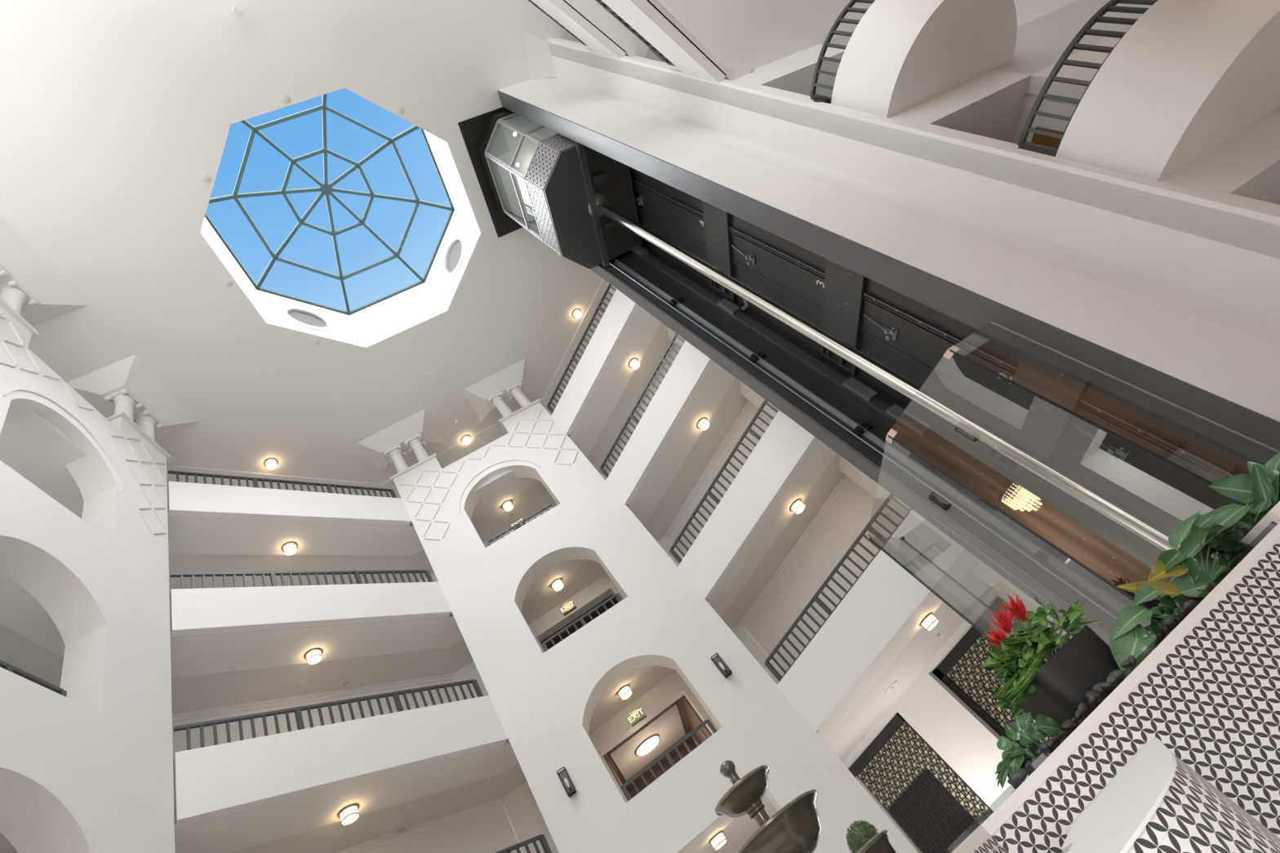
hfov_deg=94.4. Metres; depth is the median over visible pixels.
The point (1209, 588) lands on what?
pebble
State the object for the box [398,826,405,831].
grille
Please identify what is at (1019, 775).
pebble
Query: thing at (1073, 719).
pebble
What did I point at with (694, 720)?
wall
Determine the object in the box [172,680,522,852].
wall
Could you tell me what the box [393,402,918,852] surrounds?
wall
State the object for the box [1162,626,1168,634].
pebble
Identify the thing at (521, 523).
railing
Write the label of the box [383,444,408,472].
column
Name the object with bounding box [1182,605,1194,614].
pebble
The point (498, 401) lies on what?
column
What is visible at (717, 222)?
beam
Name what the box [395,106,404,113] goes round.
smoke detector
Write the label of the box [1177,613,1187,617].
pebble
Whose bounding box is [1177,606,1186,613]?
pebble
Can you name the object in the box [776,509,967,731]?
wall
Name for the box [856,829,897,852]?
stone urn
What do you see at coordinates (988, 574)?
wall
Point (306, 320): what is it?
air vent
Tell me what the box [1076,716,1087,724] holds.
pebble
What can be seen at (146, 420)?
column
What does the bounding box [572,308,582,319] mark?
ceiling lamp
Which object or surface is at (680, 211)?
door
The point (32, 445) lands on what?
ceiling
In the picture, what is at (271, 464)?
ceiling lamp
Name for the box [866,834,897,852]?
bowl
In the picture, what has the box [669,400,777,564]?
railing
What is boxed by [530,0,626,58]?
wall
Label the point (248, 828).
ceiling
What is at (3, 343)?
trim
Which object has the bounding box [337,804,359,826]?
ceiling lamp
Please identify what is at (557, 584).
ceiling lamp
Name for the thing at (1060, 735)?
pebble
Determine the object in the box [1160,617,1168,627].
pebble
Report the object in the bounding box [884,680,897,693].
ceiling speaker
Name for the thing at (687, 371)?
wall
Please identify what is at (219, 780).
wall
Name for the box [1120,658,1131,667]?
pebble
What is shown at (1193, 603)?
pebble
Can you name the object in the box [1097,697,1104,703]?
pebble
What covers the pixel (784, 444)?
wall
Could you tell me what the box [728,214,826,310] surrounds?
door
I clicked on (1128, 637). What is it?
philodendron
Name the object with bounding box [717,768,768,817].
bowl
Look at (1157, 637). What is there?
pebble
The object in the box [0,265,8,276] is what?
column
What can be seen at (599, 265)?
wall
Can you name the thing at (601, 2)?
railing
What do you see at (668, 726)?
ceiling
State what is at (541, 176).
lift
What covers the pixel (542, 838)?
railing
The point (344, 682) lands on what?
grille
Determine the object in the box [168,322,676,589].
ceiling
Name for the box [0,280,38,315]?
column
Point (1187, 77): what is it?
wall
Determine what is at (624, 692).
ceiling lamp
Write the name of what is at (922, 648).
ceiling
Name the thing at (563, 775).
wall sconce
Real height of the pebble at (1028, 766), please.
0.039 m
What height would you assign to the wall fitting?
0.219 m
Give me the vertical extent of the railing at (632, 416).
0.460 m
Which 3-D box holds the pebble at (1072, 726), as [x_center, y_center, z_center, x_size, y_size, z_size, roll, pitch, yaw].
[1.851,1.291,2.556,0.042,0.043,0.057,15,-68,-45]
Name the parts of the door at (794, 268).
panel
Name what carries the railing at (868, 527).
on the wall at (886, 597)
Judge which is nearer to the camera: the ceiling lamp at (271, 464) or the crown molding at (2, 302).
the crown molding at (2, 302)
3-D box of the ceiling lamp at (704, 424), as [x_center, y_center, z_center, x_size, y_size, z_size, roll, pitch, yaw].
[1.463,-0.039,13.579,0.300,0.152,0.300,13,-66,-44]
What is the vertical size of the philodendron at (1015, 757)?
0.264 m
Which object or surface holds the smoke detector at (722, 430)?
attached to the ceiling at (206, 691)
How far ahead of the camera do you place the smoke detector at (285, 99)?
11.32 m
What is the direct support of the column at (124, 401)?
on the crown molding at (122, 414)
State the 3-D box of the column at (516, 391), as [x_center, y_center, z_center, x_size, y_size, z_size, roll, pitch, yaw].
[-3.414,-0.760,17.283,0.490,1.145,0.410,-30,-43,-17]
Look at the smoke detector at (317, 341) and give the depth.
14.05 m
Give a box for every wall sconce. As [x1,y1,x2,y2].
[556,766,577,797]
[711,653,732,678]
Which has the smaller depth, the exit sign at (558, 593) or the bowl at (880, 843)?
the bowl at (880, 843)
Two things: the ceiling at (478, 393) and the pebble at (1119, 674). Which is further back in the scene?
the ceiling at (478, 393)
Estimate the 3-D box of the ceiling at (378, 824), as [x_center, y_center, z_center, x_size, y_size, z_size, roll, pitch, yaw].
[-1.825,3.317,9.320,17.737,0.205,9.978,-14,-50,-31]
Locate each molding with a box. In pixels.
[0,296,38,337]
[106,411,170,459]
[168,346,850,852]
[389,453,444,488]
[498,398,542,434]
[548,38,1279,258]
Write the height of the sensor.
0.280 m
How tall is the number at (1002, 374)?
0.166 m
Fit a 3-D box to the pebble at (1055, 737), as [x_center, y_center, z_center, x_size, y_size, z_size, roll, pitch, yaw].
[1.806,1.341,2.554,0.052,0.044,0.059,16,-69,-45]
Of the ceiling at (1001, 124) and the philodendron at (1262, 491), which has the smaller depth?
the philodendron at (1262, 491)
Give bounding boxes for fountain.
[715,760,821,852]
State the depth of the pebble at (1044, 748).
2.46 m
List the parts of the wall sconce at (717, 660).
plate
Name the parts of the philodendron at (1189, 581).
stem, stem, stem, stem, stem, stem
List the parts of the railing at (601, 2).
post, post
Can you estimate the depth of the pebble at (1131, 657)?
2.67 m
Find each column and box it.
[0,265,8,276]
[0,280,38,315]
[104,388,143,420]
[133,409,164,440]
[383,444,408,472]
[404,434,428,462]
[488,391,512,417]
[506,382,531,407]
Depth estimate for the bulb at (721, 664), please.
10.69 m
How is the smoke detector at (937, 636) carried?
attached to the ceiling at (922, 648)
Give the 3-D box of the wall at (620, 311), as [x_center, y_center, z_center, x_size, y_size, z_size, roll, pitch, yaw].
[-0.991,-2.038,15.306,0.160,0.910,4.860,13,-66,-44]
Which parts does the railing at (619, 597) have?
post, post, post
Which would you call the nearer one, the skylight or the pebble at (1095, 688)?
the pebble at (1095, 688)
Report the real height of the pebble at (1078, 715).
0.031 m
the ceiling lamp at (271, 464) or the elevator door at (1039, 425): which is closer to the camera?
the elevator door at (1039, 425)
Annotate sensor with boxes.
[231,5,244,17]
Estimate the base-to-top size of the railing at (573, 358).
0.460 m
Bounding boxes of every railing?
[0,660,66,697]
[167,470,396,497]
[169,569,433,588]
[173,679,483,753]
[484,502,555,546]
[495,834,551,852]
[528,0,586,45]
[541,592,622,651]
[546,283,616,413]
[595,0,675,66]
[600,333,684,478]
[620,719,716,801]
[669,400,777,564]
[764,493,911,681]
[809,0,875,103]
[1017,0,1157,156]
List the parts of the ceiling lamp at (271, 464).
ceiling plate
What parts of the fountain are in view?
stem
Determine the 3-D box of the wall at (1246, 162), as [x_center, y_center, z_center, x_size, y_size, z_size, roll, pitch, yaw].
[6.569,-7.156,10.046,10.440,15.050,0.250,-30,-43,-17]
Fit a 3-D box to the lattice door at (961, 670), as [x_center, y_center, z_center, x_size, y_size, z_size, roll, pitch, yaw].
[7.368,4.959,11.156,0.090,2.758,2.170,13,-66,-44]
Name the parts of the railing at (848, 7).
post, rail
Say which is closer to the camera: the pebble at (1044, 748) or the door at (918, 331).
the pebble at (1044, 748)
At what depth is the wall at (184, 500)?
12.70 m
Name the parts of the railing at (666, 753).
post, post, post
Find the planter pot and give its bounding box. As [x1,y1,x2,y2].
[1017,625,1124,733]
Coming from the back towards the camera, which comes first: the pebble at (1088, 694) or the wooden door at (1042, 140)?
the wooden door at (1042, 140)
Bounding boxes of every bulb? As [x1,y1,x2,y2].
[564,777,571,791]
[718,662,727,673]
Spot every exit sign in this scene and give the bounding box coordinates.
[510,512,525,530]
[556,591,577,616]
[624,698,647,727]
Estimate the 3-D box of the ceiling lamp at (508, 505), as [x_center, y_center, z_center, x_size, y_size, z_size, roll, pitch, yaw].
[-3.517,2.133,15.821,0.300,0.152,0.300,13,-66,-44]
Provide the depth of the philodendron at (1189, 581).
3.04 m
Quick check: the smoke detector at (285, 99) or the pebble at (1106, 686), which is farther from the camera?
the smoke detector at (285, 99)
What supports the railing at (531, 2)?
on the wall at (560, 11)
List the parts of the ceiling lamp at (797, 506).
ceiling plate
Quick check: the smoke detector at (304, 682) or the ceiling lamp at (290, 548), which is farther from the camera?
the ceiling lamp at (290, 548)
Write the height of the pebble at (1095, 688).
0.052 m
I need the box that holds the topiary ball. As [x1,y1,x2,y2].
[845,819,878,852]
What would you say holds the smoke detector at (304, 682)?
attached to the ceiling at (206, 691)
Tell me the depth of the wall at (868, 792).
12.54 m
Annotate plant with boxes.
[978,595,1103,719]
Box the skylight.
[204,93,454,315]
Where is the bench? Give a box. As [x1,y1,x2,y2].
[1060,737,1279,852]
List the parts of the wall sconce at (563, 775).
plate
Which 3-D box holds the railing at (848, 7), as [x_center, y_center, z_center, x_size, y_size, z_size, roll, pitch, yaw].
[3.343,-5.335,7.996,2.330,0.460,1.118,-30,-43,-17]
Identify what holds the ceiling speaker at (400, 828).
attached to the ceiling at (378, 824)
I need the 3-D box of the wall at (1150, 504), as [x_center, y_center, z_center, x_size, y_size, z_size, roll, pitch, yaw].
[1.641,-2.608,9.715,1.220,15.050,2.760,-30,-43,-17]
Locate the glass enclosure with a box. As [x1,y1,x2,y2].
[866,320,1279,655]
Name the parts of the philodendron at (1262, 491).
stem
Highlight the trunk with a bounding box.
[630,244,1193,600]
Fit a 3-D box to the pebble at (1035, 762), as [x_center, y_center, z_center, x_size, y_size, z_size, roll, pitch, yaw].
[1.626,1.385,2.434,0.048,0.041,0.045,-25,-45,-22]
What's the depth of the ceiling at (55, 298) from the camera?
10.71 m
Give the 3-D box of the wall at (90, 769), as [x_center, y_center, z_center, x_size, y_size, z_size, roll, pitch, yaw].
[-6.690,2.844,6.191,0.500,13.550,4.370,-30,-43,-17]
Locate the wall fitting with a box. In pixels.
[813,95,829,102]
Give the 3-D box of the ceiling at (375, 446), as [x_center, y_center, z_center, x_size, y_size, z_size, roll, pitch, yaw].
[-6.670,0.525,16.746,1.970,0.270,1.380,-30,-43,-17]
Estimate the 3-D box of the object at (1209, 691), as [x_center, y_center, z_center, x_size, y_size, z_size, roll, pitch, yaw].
[3.542,2.253,4.229,4.217,0.646,4.634,-30,-43,-17]
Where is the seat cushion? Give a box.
[1060,737,1177,852]
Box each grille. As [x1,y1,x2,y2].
[342,680,348,685]
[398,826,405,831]
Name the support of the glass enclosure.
on the floor
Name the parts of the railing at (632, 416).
post, post, post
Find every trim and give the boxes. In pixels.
[0,315,167,534]
[400,408,577,540]
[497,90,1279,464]
[590,265,1110,645]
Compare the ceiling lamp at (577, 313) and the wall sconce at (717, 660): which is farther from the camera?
the ceiling lamp at (577, 313)
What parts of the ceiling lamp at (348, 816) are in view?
ceiling plate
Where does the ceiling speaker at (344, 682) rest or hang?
attached to the ceiling at (206, 691)
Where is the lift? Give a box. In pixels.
[477,109,642,269]
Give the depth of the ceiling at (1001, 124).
7.70 m
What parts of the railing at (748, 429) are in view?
post, post, post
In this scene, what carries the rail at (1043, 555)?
attached to the wall at (599, 265)
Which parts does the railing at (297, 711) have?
post, rail, post, post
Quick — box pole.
[587,193,1239,579]
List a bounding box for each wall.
[0,303,174,852]
[167,480,411,526]
[169,582,451,637]
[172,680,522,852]
[173,695,507,828]
[200,129,477,342]
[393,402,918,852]
[418,471,783,852]
[498,77,1279,422]
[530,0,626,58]
[540,594,618,651]
[546,38,1279,317]
[551,288,639,435]
[599,208,1193,634]
[599,265,1110,635]
[601,0,725,83]
[602,695,712,800]
[605,340,713,504]
[607,282,1072,639]
[609,348,902,674]
[644,48,1076,143]
[670,339,1054,635]
[677,409,817,599]
[735,0,1279,197]
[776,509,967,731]
[831,0,1017,117]
[843,588,1060,811]
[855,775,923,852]
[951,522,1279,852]
[1055,0,1279,181]
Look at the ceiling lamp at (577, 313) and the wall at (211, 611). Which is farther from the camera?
the ceiling lamp at (577, 313)
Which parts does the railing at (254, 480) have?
post, post, post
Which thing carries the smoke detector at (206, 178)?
attached to the ceiling at (113, 113)
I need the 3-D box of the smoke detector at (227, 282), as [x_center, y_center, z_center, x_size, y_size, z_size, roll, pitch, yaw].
[-8.647,-3.012,12.444,0.150,0.020,0.150,13,-66,-44]
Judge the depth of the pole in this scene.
6.82 m
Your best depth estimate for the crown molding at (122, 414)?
11.70 m
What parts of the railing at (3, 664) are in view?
post, post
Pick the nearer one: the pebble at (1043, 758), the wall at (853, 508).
the pebble at (1043, 758)
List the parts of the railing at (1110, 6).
post, rail, rail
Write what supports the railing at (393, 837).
attached to the wall at (526, 820)
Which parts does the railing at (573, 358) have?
post, post, post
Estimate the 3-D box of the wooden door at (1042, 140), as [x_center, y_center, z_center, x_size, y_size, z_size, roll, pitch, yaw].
[5.746,-3.058,7.400,0.112,1.959,0.900,-30,-43,-17]
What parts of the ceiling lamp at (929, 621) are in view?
ceiling plate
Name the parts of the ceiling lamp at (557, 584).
ceiling plate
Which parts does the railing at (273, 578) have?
post, rail, post, post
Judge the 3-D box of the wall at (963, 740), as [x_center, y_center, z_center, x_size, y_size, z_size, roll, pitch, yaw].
[6.559,6.062,11.551,0.300,2.950,14.500,13,-66,-44]
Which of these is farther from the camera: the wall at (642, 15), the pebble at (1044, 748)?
the wall at (642, 15)
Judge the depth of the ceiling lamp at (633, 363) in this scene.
15.47 m
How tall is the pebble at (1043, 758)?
0.023 m
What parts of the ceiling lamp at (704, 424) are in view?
ceiling plate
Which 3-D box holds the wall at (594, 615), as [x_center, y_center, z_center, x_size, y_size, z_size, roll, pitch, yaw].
[-0.732,5.881,14.195,2.320,2.900,1.410,-30,-43,-17]
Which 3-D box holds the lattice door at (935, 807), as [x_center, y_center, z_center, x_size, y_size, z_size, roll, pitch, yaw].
[5.800,7.704,12.105,0.090,2.758,2.230,13,-66,-44]
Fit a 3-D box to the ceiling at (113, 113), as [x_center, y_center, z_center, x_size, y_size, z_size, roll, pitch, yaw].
[-7.548,-6.739,10.492,62.001,0.285,62.000,13,-66,-44]
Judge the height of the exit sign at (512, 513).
0.530 m
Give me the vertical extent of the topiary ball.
0.252 m
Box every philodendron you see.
[995,711,1064,788]
[1109,584,1187,678]
[1116,511,1256,604]
[1168,452,1279,582]
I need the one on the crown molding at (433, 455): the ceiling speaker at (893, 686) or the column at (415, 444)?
the column at (415, 444)
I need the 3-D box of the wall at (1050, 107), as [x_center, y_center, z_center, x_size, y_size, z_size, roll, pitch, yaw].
[4.376,-3.314,11.376,0.170,15.050,6.385,-30,-43,-17]
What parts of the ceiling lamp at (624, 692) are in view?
ceiling plate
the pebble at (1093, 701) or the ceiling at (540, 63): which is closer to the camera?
the pebble at (1093, 701)
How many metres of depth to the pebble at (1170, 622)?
2.72 m
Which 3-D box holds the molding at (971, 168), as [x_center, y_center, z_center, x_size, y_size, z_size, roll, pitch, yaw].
[2.105,-4.589,8.483,0.323,15.050,0.250,-30,-43,-17]
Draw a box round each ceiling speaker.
[339,677,351,686]
[394,822,408,834]
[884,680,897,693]
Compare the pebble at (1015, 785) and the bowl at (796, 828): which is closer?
the pebble at (1015, 785)
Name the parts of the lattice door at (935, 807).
dark panel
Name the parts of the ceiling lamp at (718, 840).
ceiling plate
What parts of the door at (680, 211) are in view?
panel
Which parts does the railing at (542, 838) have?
post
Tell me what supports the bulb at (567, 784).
attached to the wall sconce at (563, 775)
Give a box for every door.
[629,166,706,246]
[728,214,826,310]
[848,712,993,852]
[860,278,1022,408]
[932,595,1061,762]
[1031,126,1063,148]
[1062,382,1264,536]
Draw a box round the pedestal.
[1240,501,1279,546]
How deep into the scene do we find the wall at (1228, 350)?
5.90 m
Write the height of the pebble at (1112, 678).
0.047 m
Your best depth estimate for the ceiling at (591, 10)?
10.76 m
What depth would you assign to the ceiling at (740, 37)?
9.17 m
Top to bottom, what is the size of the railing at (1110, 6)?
0.460 m
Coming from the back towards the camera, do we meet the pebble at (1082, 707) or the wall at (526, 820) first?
the wall at (526, 820)
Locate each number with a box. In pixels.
[816,280,824,288]
[998,373,1012,383]
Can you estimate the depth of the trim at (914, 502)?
8.35 m
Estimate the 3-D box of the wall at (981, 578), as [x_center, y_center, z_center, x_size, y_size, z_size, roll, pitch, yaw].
[3.996,-0.574,13.293,2.100,15.050,0.200,-30,-43,-17]
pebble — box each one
[1009,768,1027,782]
[1010,781,1018,789]
[1024,760,1035,774]
[1031,756,1039,769]
[1035,743,1043,756]
[1039,743,1049,754]
[1040,755,1046,761]
[1044,738,1056,753]
[1052,731,1061,744]
[1057,731,1070,742]
[1060,721,1077,730]
[1071,717,1078,725]
[1075,710,1082,719]
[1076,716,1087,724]
[1077,702,1088,716]
[1085,691,1103,699]
[1088,693,1097,709]
[1091,682,1110,694]
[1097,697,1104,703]
[1099,682,1117,690]
[1106,673,1121,685]
[1108,669,1124,679]
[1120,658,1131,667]
[1128,655,1136,666]
[1155,635,1161,644]
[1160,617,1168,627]
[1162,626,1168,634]
[1164,617,1176,628]
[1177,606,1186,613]
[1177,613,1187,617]
[1182,600,1197,607]
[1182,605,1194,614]
[1205,582,1213,592]
[1214,577,1222,582]
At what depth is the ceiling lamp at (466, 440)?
17.87 m
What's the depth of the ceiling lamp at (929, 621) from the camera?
9.58 m
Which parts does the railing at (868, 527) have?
post, post, post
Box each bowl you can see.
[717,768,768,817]
[741,792,821,852]
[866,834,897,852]
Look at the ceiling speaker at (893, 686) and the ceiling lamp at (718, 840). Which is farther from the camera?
the ceiling speaker at (893, 686)
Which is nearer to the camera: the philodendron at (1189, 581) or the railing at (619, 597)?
the philodendron at (1189, 581)
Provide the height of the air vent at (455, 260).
1.200 m
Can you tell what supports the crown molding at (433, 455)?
on the wall at (544, 703)
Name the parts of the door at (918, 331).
lock rod, panel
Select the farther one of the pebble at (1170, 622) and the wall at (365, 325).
the wall at (365, 325)
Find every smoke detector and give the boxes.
[201,173,211,182]
[223,279,232,286]
[280,94,289,103]
[298,679,307,685]
[313,338,320,344]
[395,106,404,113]
[719,427,724,433]
[933,633,940,639]
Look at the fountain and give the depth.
4.17 m
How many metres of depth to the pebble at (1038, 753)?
2.50 m
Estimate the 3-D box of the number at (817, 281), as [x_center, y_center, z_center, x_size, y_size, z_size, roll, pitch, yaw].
[2.776,-2.198,9.121,0.008,0.168,0.086,-30,-43,-17]
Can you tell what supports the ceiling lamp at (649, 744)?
attached to the ceiling at (668, 726)
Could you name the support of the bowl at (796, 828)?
on the fountain
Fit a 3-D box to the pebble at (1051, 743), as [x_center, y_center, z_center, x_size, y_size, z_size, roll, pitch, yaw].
[1.741,1.357,2.517,0.063,0.039,0.045,-30,-43,-17]
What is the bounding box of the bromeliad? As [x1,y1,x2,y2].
[983,593,1030,647]
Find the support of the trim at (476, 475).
attached to the wall at (544, 703)
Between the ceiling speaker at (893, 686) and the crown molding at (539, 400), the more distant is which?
the crown molding at (539, 400)
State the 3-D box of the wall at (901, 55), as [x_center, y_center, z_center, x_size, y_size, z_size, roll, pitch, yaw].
[3.696,-4.986,7.561,2.400,0.920,1.200,-30,-43,-17]
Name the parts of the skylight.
rail, rail, rail, rail, rail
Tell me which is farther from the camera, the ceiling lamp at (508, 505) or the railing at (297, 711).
the ceiling lamp at (508, 505)
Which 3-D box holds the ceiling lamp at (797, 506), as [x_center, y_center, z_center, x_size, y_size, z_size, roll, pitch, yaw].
[3.091,1.580,11.587,0.300,0.152,0.300,13,-66,-44]
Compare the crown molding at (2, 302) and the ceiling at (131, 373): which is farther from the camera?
the ceiling at (131, 373)
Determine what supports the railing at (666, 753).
on the wall at (544, 703)
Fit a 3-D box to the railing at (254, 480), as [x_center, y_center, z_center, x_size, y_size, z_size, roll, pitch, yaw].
[-7.849,1.395,13.490,4.604,0.460,0.068,13,-66,-44]
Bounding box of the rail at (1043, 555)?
[608,255,1167,635]
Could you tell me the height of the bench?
0.453 m
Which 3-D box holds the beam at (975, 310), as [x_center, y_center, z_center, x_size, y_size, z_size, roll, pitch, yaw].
[0.879,-3.392,8.453,0.020,15.049,0.346,-30,-43,-17]
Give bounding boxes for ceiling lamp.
[263,457,277,470]
[281,542,297,555]
[304,648,322,665]
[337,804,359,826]
[461,435,471,444]
[502,500,513,511]
[551,578,564,591]
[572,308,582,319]
[617,684,632,700]
[628,358,639,369]
[635,734,659,755]
[696,417,710,431]
[708,830,727,851]
[789,498,805,514]
[919,612,939,631]
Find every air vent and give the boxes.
[280,306,333,331]
[441,233,466,278]
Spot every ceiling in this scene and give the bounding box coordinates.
[0,0,669,541]
[0,213,88,326]
[0,306,661,555]
[0,377,748,714]
[0,439,836,852]
[66,354,199,441]
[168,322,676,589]
[233,453,844,852]
[356,408,444,475]
[464,359,537,422]
[523,30,556,79]
[564,0,665,62]
[604,697,693,792]
[646,0,872,79]
[664,62,1279,204]
[695,560,993,852]
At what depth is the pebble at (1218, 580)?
2.96 m
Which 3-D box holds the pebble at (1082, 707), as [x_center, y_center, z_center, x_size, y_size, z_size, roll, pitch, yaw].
[1.924,1.230,2.574,0.058,0.043,0.033,-36,-42,-10]
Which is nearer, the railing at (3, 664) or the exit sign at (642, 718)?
the railing at (3, 664)
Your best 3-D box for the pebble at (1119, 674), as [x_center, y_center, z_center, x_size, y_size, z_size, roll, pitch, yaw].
[2.104,1.098,2.619,0.054,0.042,0.065,-40,-41,-6]
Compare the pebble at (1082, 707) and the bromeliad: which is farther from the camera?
the bromeliad
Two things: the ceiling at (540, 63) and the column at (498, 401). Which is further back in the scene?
the column at (498, 401)
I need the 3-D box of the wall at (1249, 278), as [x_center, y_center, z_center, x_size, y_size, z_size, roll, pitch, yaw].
[2.052,-4.400,8.594,0.120,15.050,0.760,-30,-43,-17]
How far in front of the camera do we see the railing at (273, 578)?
11.36 m

